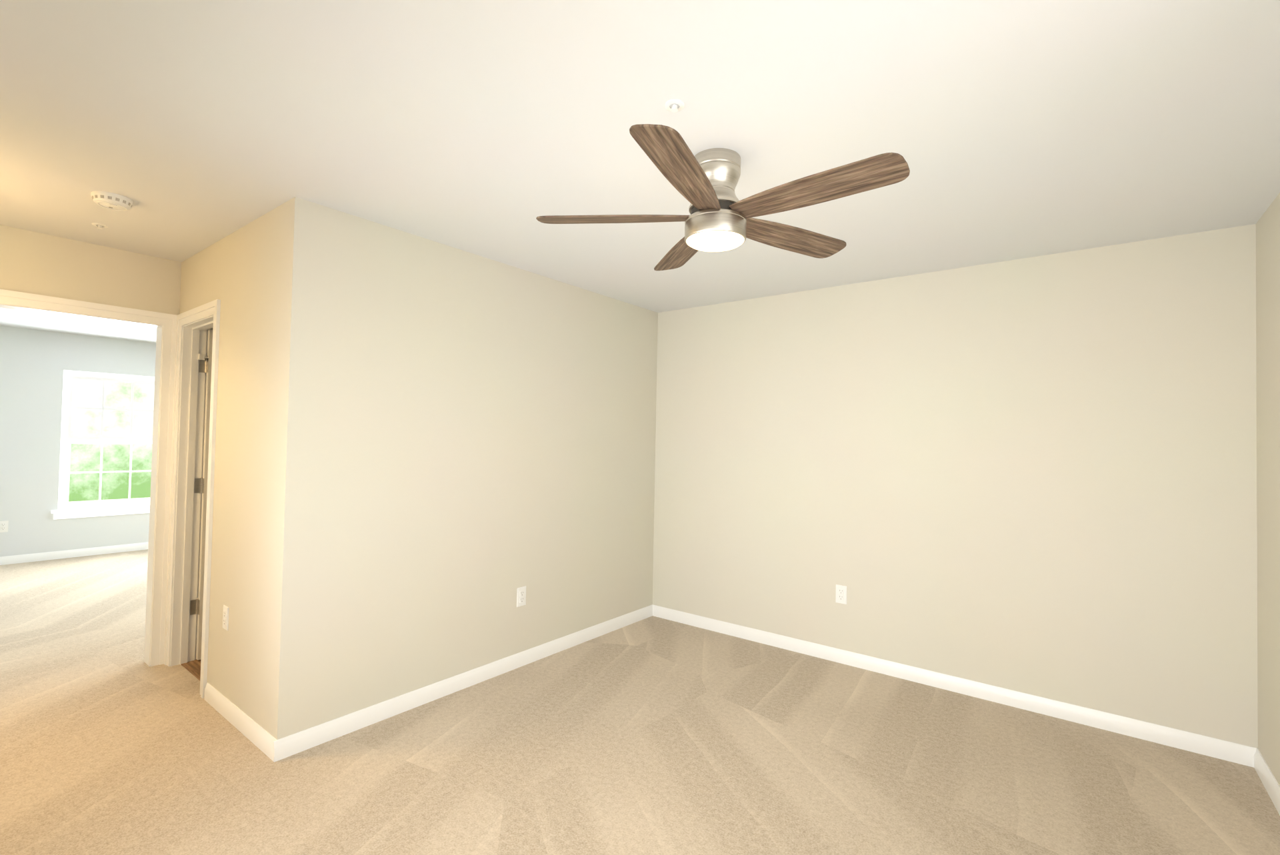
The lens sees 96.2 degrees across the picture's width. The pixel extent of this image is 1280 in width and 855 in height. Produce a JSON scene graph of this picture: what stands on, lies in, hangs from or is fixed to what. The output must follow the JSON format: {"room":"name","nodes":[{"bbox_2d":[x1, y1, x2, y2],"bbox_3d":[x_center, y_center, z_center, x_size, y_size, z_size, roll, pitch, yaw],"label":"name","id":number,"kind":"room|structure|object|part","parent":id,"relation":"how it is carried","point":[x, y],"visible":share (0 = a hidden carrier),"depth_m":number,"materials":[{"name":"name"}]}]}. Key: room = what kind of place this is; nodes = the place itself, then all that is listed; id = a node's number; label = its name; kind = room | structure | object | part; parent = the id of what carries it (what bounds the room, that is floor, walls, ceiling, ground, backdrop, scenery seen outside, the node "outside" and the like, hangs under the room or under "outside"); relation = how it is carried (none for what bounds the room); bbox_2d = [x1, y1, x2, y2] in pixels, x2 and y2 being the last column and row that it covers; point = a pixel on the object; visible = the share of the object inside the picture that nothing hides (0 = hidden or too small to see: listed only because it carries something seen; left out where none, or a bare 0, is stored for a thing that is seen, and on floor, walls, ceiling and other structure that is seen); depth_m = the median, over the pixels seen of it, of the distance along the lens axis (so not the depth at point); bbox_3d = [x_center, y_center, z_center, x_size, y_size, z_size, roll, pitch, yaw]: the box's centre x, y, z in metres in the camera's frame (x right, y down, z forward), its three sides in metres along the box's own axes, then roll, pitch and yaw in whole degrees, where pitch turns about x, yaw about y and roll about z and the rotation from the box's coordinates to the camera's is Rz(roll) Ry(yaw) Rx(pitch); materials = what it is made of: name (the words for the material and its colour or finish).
{"room":"empty bedroom","nodes":[
{"label":"empty bedroom","id":0,"kind":"room"},
{"bbox_2d":[0,326,155,557],"bbox_3d":[-5.709,0.224,6.996,0.115,2.440,5.800,0,-2,38],"label":"wall","id":1,"kind":"structure","parent":0,"point":[34,364],"depth_m":6.09,"materials":[{"name":"paint"}]},
{"bbox_2d":[0,520,8,532],"bbox_3d":[-6.509,1.014,5.865,0.008,0.115,0.070,0,-2,38],"label":"electrical outlet","id":2,"kind":"object","parent":1,"relation":"attached to","point":[3,527],"visible":1,"depth_m":5.87,"materials":[{"name":"white plastic"}]},
{"bbox_2d":[0,542,148,565],"bbox_3d":[-5.681,1.402,6.931,0.014,0.084,5.800,0,-2,38],"label":"baseboard","id":3,"kind":"structure","parent":1,"relation":"attached to","point":[15,559],"depth_m":6.26,"materials":[{"name":"white paint"}]},
{"bbox_2d":[50,370,154,519],"bbox_3d":[-5.986,0.194,6.573,0.155,1.610,1.030,0,-2,38],"label":"window","id":4,"kind":"structure","parent":1,"relation":"in","point":[67,509],"depth_m":6.44,"materials":[{"name":"white paint"}]},
{"bbox_2d":[0,224,212,329],"bbox_3d":[-2.070,0.243,4.591,0.115,2.440,5.150,0,-2,38],"label":"wall","id":5,"kind":"structure","parent":0,"point":[36,263],"depth_m":3.19,"materials":[{"name":"beige paint"}]},
{"bbox_2d":[0,289,220,698],"bbox_3d":[-2.902,0.355,2.929,0.865,2.109,1.228,0,-2,38],"label":"door frame","id":6,"kind":"structure","parent":5,"relation":"attached to","point":[175,510],"depth_m":3.25,"materials":[{"name":"white paint"}]},
{"bbox_2d":[190,329,212,660],"bbox_3d":[-2.530,0.413,3.724,0.044,2.020,0.609,0,-2,38],"label":"door","id":7,"kind":"structure","parent":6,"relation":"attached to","point":[196,605],"depth_m":3.52,"materials":[{"name":"white paint"}]},
{"bbox_2d":[180,659,200,680],"bbox_3d":[-1.980,1.436,3.363,1.535,0.004,0.820,0,-2,38],"label":"floor","id":8,"kind":"structure","parent":0,"point":[193,668],"depth_m":3.40,"materials":[{"name":"brown wood"}]},
{"bbox_2d":[179,203,283,731],"bbox_3d":[-2.199,0.207,3.076,1.535,2.440,0.115,0,-2,38],"label":"wall","id":9,"kind":"structure","parent":0,"point":[238,273],"depth_m":2.79,"materials":[{"name":"beige paint"}]},
{"bbox_2d":[222,605,228,631],"bbox_3d":[-2.080,0.955,2.878,0.070,0.115,0.008,0,-2,38],"label":"electrical outlet","id":10,"kind":"object","parent":9,"relation":"attached to","point":[225,619],"visible":1,"depth_m":2.87,"materials":[{"name":"white plastic"}]},
{"bbox_2d":[204,682,271,757],"bbox_3d":[-1.919,1.383,2.733,0.898,0.084,0.014,0,-2,38],"label":"baseboard","id":11,"kind":"structure","parent":9,"relation":"attached to","point":[243,723],"depth_m":2.71,"materials":[{"name":"white paint"}]},
{"bbox_2d":[266,196,657,739],"bbox_3d":[-0.753,0.247,3.597,0.115,2.440,2.711,0,-2,38],"label":"wall","id":12,"kind":"structure","parent":0,"point":[465,446],"depth_m":3.07,"materials":[{"name":"beige paint"}]},
{"bbox_2d":[266,604,653,762],"bbox_3d":[-0.741,1.424,3.511,0.014,0.084,2.685,0,-2,38],"label":"baseboard","id":13,"kind":"structure","parent":12,"relation":"attached to","point":[269,746],"depth_m":3.04,"materials":[{"name":"white paint"}]},
{"bbox_2d":[516,586,525,607],"bbox_3d":[-0.728,1.041,3.532,0.008,0.115,0.070,0,-2,38],"label":"electrical outlet","id":14,"kind":"object","parent":12,"relation":"attached to","point":[521,597],"visible":1,"depth_m":3.53,"materials":[{"name":"white plastic"}]},
{"bbox_2d":[0,549,1279,854],"bbox_3d":[-1.990,1.503,4.071,9.584,0.100,6.030,0,-2,38],"label":"floor","id":15,"kind":"structure","parent":0,"point":[653,736],"depth_m":2.46,"materials":[{"name":"beige carpet"}]},
{"bbox_2d":[0,0,1279,343],"bbox_3d":[-1.940,-1.036,4.127,9.584,0.100,6.030,0,-2,38],"label":"ceiling","id":16,"kind":"structure","parent":0,"point":[1005,129],"depth_m":1.88,"materials":[{"name":"white paint"}]},
{"bbox_2d":[91,223,108,229],"bbox_3d":[-2.744,-1.020,2.916,0.062,0.016,0.062,0,-2,38],"label":"sprinkler","id":17,"kind":"object","parent":16,"relation":"attached to","point":[99,226],"visible":1,"depth_m":2.91,"materials":[{"name":"white plastic"}]},
{"bbox_2d":[90,190,133,211],"bbox_3d":[-2.360,-1.007,2.566,0.140,0.042,0.140,0,-2,38],"label":"smoke detector","id":18,"kind":"object","parent":16,"relation":"attached to","point":[111,201],"visible":1,"depth_m":2.54,"materials":[{"name":"white plastic"}]},
{"bbox_2d":[664,99,684,112],"bbox_3d":[0.107,-0.989,1.774,0.062,0.016,0.062,0,-2,38],"label":"sprinkler","id":19,"kind":"object","parent":16,"relation":"attached to","point":[674,109],"visible":1,"depth_m":1.77,"materials":[{"name":"white plastic"}]},
{"bbox_2d":[536,124,909,270],"bbox_3d":[0.308,-0.827,2.079,1.242,0.318,1.280,0,-2,38],"label":"ceiling fan","id":20,"kind":"object","parent":16,"relation":"attached to","point":[704,183],"visible":1,"depth_m":2.00,"materials":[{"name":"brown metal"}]},
{"bbox_3d":[-0.096,-0.778,2.142,0.580,0.007,0.146,1,11,5],"label":"blade","id":21,"kind":"part","parent":20,"relation":"part of","materials":[{"name":"brown wood"}]},
{"label":"blade","id":22,"kind":"part","parent":20,"relation":"part of","materials":[{"name":"brown wood"}]},
{"bbox_3d":[0.192,-0.765,2.476,0.146,0.007,0.580,-11,2,-13],"label":"blade","id":23,"kind":"part","parent":20,"relation":"part of","materials":[{"name":"brown wood"}]},
{"label":"blade","id":24,"kind":"part","parent":20,"relation":"part of","materials":[{"name":"brown wood"}]},
{"bbox_3d":[0.562,-0.771,1.866,0.580,0.007,0.146,0,-14,41],"label":"blade","id":25,"kind":"part","parent":20,"relation":"part of","materials":[{"name":"brown wood"}]},
{"bbox_2d":[652,224,1257,748],"bbox_3d":[1.483,0.292,3.653,3.584,2.440,0.115,0,-2,38],"label":"wall","id":26,"kind":"structure","parent":0,"point":[1034,476],"depth_m":3.19,"materials":[{"name":"beige paint"}]},
{"bbox_2d":[835,584,846,604],"bbox_3d":[1.294,1.074,3.692,0.070,0.115,0.008,0,-2,38],"label":"electrical outlet","id":27,"kind":"object","parent":26,"relation":"attached to","point":[841,594],"visible":1,"depth_m":3.69,"materials":[{"name":"white plastic"}]},
{"bbox_2d":[653,605,1247,765],"bbox_3d":[1.411,1.468,3.583,3.330,0.084,0.014,0,-2,38],"label":"baseboard","id":28,"kind":"structure","parent":26,"relation":"attached to","point":[1196,743],"depth_m":3.17,"materials":[{"name":"white paint"}]},
{"bbox_2d":[1256,192,1279,785],"bbox_3d":[1.577,0.234,0.939,0.115,2.440,4.065,0,-2,38],"label":"wall","id":29,"kind":"structure","parent":0,"point":[1268,351],"depth_m":2.41,"materials":[{"name":"beige paint"}]},
{"bbox_2d":[1248,746,1279,815],"bbox_3d":[1.550,1.414,1.014,0.014,0.084,3.910,0,-2,38],"label":"baseboard","id":30,"kind":"structure","parent":29,"relation":"attached to","point":[1256,761],"depth_m":2.41,"materials":[{"name":"white paint"}]},
{"label":"outside","id":31,"kind":"structure","parent":0,"visible":0},
{"bbox_2d":[68,379,154,501],"bbox_3d":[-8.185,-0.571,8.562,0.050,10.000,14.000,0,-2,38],"label":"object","id":32,"kind":"structure","parent":31,"point":[93,450],"depth_m":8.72,"materials":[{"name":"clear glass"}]}
]}

